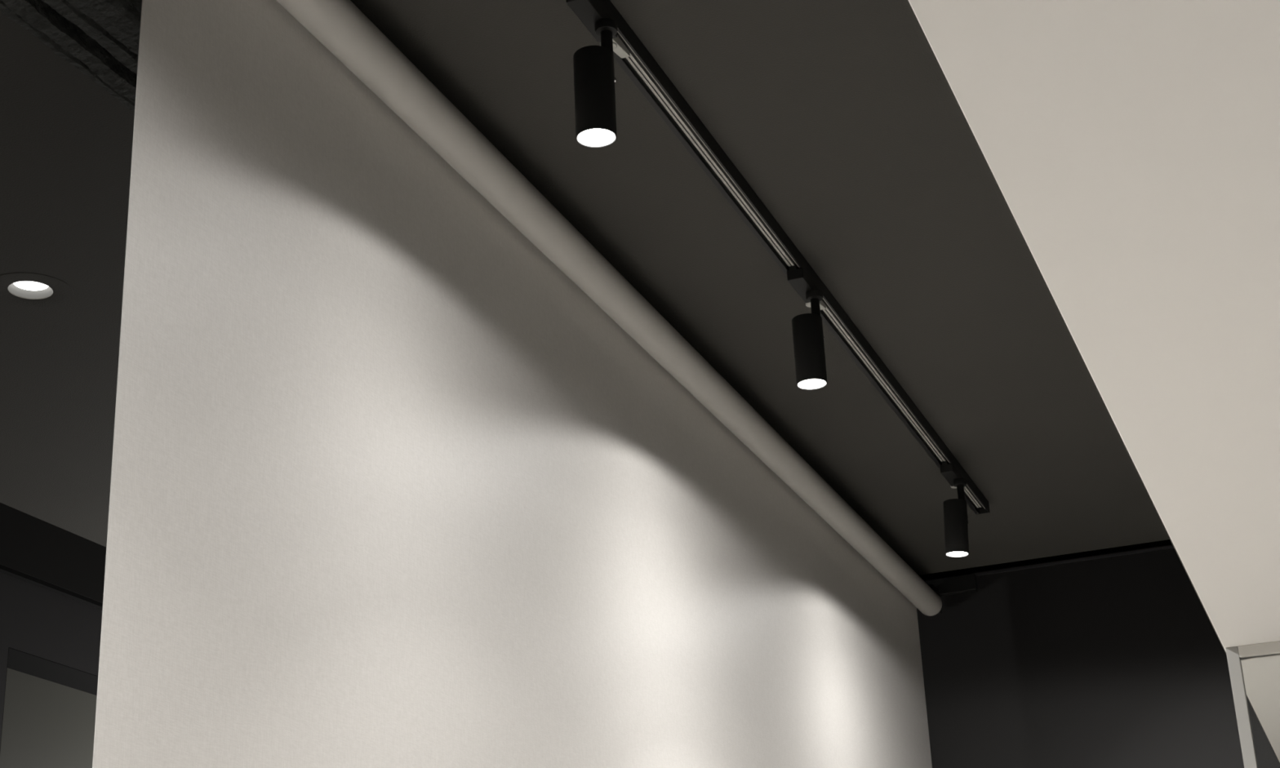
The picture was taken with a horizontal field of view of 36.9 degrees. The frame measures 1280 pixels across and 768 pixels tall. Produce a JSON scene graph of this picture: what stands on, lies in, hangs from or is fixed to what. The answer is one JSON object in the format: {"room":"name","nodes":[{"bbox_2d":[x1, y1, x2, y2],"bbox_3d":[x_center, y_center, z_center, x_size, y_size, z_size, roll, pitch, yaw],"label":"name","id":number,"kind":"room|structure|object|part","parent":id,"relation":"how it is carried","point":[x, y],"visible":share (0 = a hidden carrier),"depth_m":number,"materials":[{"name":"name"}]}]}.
{"room":"photo studio","nodes":[
{"label":"photo studio","id":0,"kind":"room"},
{"bbox_2d":[0,572,102,746],"bbox_3d":[-2.647,0.773,1.642,0.280,3.000,9.420,-10,-23,19],"label":"wall","id":1,"kind":"structure","parent":0,"point":[35,620],"depth_m":4.69,"materials":[{"name":"grey paint"}]},
{"bbox_2d":[0,647,97,767],"bbox_3d":[-1.341,2.041,4.514,0.170,2.671,0.988,-10,-23,19],"label":"door","id":2,"kind":"structure","parent":1,"relation":"in","point":[50,707],"depth_m":4.82,"materials":[{"name":"grey paint"}]},
{"bbox_2d":[0,564,102,610],"bbox_3d":[-2.578,-0.499,2.097,0.050,0.010,9.420,-10,-23,19],"label":"trim","id":3,"kind":"structure","parent":1,"relation":"attached to","point":[5,570],"depth_m":4.71,"materials":[{"name":"black"}]},
{"bbox_2d":[0,502,106,603],"bbox_3d":[-2.580,-0.573,2.127,0.050,0.148,9.420,-10,-23,19],"label":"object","id":4,"kind":"structure","parent":1,"relation":"attached to","point":[30,545],"depth_m":4.73,"materials":[{"name":"black paint"}]},
{"bbox_2d":[0,0,1169,575],"bbox_3d":[-1.448,-1.000,1.720,3.068,0.250,9.262,-10,-23,19],"label":"ceiling","id":5,"kind":"structure","parent":0,"point":[841,117],"depth_m":3.41,"materials":[{"name":"grey paint"}]},
{"bbox_2d":[0,272,73,307],"bbox_3d":[-1.111,-0.194,3.503,0.150,0.051,0.150,-10,-23,19],"label":"recessed light","id":6,"kind":"object","parent":5,"relation":"in","point":[21,289],"visible":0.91,"depth_m":3.51,"materials":[{"name":"grey paint"}]},
{"bbox_2d":[0,0,142,112],"bbox_3d":[-1.197,-0.907,1.571,0.171,0.062,9.250,-10,-23,19],"label":"beam","id":7,"kind":"structure","parent":5,"relation":"attached to","point":[100,38],"depth_m":2.63,"materials":[{"name":"paint"}]},
{"bbox_2d":[92,0,977,767],"bbox_3d":[0.242,1.321,3.376,0.176,3.008,3.920,-10,-23,19],"label":"projection screen","id":8,"kind":"object","parent":5,"relation":"hanging from","point":[406,472],"visible":1,"depth_m":2.70,"materials":[{"name":"white fabric"}]},
{"bbox_2d":[597,0,990,515],"bbox_3d":[0.087,-0.391,3.035,0.037,0.030,4.279,-10,-23,19],"label":"track","id":9,"kind":"object","parent":5,"relation":"attached to","point":[641,67],"visible":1,"depth_m":3.31,"materials":[{"name":"black metal"}]},
{"bbox_2d":[565,0,630,147],"bbox_3d":[-0.046,-0.414,2.650,0.056,0.214,0.192,-10,-23,19],"label":"track spotlight","id":10,"kind":"object","parent":9,"relation":"attached to","point":[594,79],"visible":1,"depth_m":2.58,"materials":[{"name":"black metal"}]},
{"bbox_3d":[-0.045,-0.481,2.724,0.024,0.007,0.024,-10,-23,19],"label":"locking lever","id":11,"kind":"part","parent":10,"relation":"part of","materials":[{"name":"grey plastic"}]},
{"bbox_3d":[-0.044,-0.441,2.632,0.016,0.097,0.018,11,-25,-30],"label":"stem","id":12,"kind":"part","parent":10,"relation":"part of","materials":[{"name":"black metal"}]},
{"bbox_2d":[786,265,827,390],"bbox_3d":[0.321,-0.084,3.518,0.056,0.214,0.192,-10,-23,19],"label":"track spotlight","id":13,"kind":"object","parent":9,"relation":"hanging from","point":[808,337],"visible":1,"depth_m":3.45,"materials":[{"name":"black metal"}]},
{"bbox_3d":[0.322,-0.151,3.591,0.024,0.007,0.024,-10,-23,19],"label":"locking lever","id":14,"kind":"part","parent":13,"relation":"part of","materials":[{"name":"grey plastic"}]},
{"bbox_3d":[0.323,-0.110,3.499,0.016,0.097,0.018,11,-25,-30],"label":"stem","id":15,"kind":"part","parent":13,"relation":"part of","materials":[{"name":"black metal"}]},
{"bbox_2d":[939,461,968,557],"bbox_3d":[0.757,0.314,4.559,0.064,0.215,0.192,-10,-23,19],"label":"track spotlight","id":16,"kind":"object","parent":9,"relation":"hanging from","point":[955,510],"visible":1,"depth_m":4.49,"materials":[{"name":"black metal"}]},
{"bbox_3d":[0.763,0.286,4.539,0.016,0.097,0.018,11,-25,-30],"label":"stem","id":17,"kind":"part","parent":16,"relation":"part of","materials":[{"name":"black metal"}]},
{"bbox_2d":[916,544,1244,767],"bbox_3d":[2.345,1.745,4.666,7.300,3.030,0.150,-10,-23,19],"label":"wall","id":18,"kind":"structure","parent":0,"point":[1118,661],"depth_m":5.41,"materials":[{"name":"black paint"}]},
{"bbox_2d":[919,539,1172,579],"bbox_3d":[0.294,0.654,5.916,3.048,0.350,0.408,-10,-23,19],"label":"trim","id":19,"kind":"structure","parent":18,"relation":"attached to","point":[1166,542],"depth_m":5.70,"materials":[{"name":"black"}]},
{"bbox_2d":[906,0,1226,655],"bbox_3d":[-0.023,-0.813,1.136,0.002,0.647,9.420,-10,-23,19],"label":"trim","id":20,"kind":"structure","parent":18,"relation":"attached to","point":[907,1],"depth_m":2.02,"materials":[{"name":"grey paint"}]},
{"bbox_2d":[972,545,1173,576],"bbox_3d":[1.333,0.492,5.482,0.778,0.008,0.006,-10,-23,19],"label":"trim","id":21,"kind":"structure","parent":18,"relation":"attached to","point":[1168,547],"depth_m":5.51,"materials":[{"name":"black paint"}]},
{"bbox_2d":[907,0,1279,651],"bbox_3d":[1.948,-1.293,0.485,4.252,0.900,9.420,-10,-23,19],"label":"ceiling","id":22,"kind":"structure","parent":0,"point":[1132,147],"depth_m":1.92,"materials":[{"name":"white paint"}]},
{"bbox_3d":[0.678,1.647,-0.011,7.300,0.120,9.570,-10,-23,19],"label":"floor","id":23,"kind":"structure","parent":0,"visible":0},
{"bbox_2d":[1225,640,1279,767],"bbox_3d":[3.146,1.236,2.565,4.239,2.350,0.030,-10,-23,19],"label":"glass wall","id":24,"kind":"structure","parent":23,"relation":"on","point":[1254,669],"depth_m":3.63,"materials":[{"name":"grey metal"}]},
{"bbox_3d":[1.188,1.599,3.255,0.023,2.350,0.030,-10,-23,19],"label":"post","id":25,"kind":"part","parent":24,"relation":"part of","materials":[{"name":"grey metal"}]},
{"bbox_3d":[3.109,0.154,2.993,4.216,0.022,0.030,-10,-23,19],"label":"rail","id":26,"kind":"part","parent":24,"relation":"part of","materials":[{"name":"white metal"}]},
{"bbox_3d":[3.157,1.230,2.563,4.216,2.298,0.008,-10,-23,19],"label":"glass pane","id":27,"kind":"part","parent":24,"relation":"part of","materials":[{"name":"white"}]}
]}

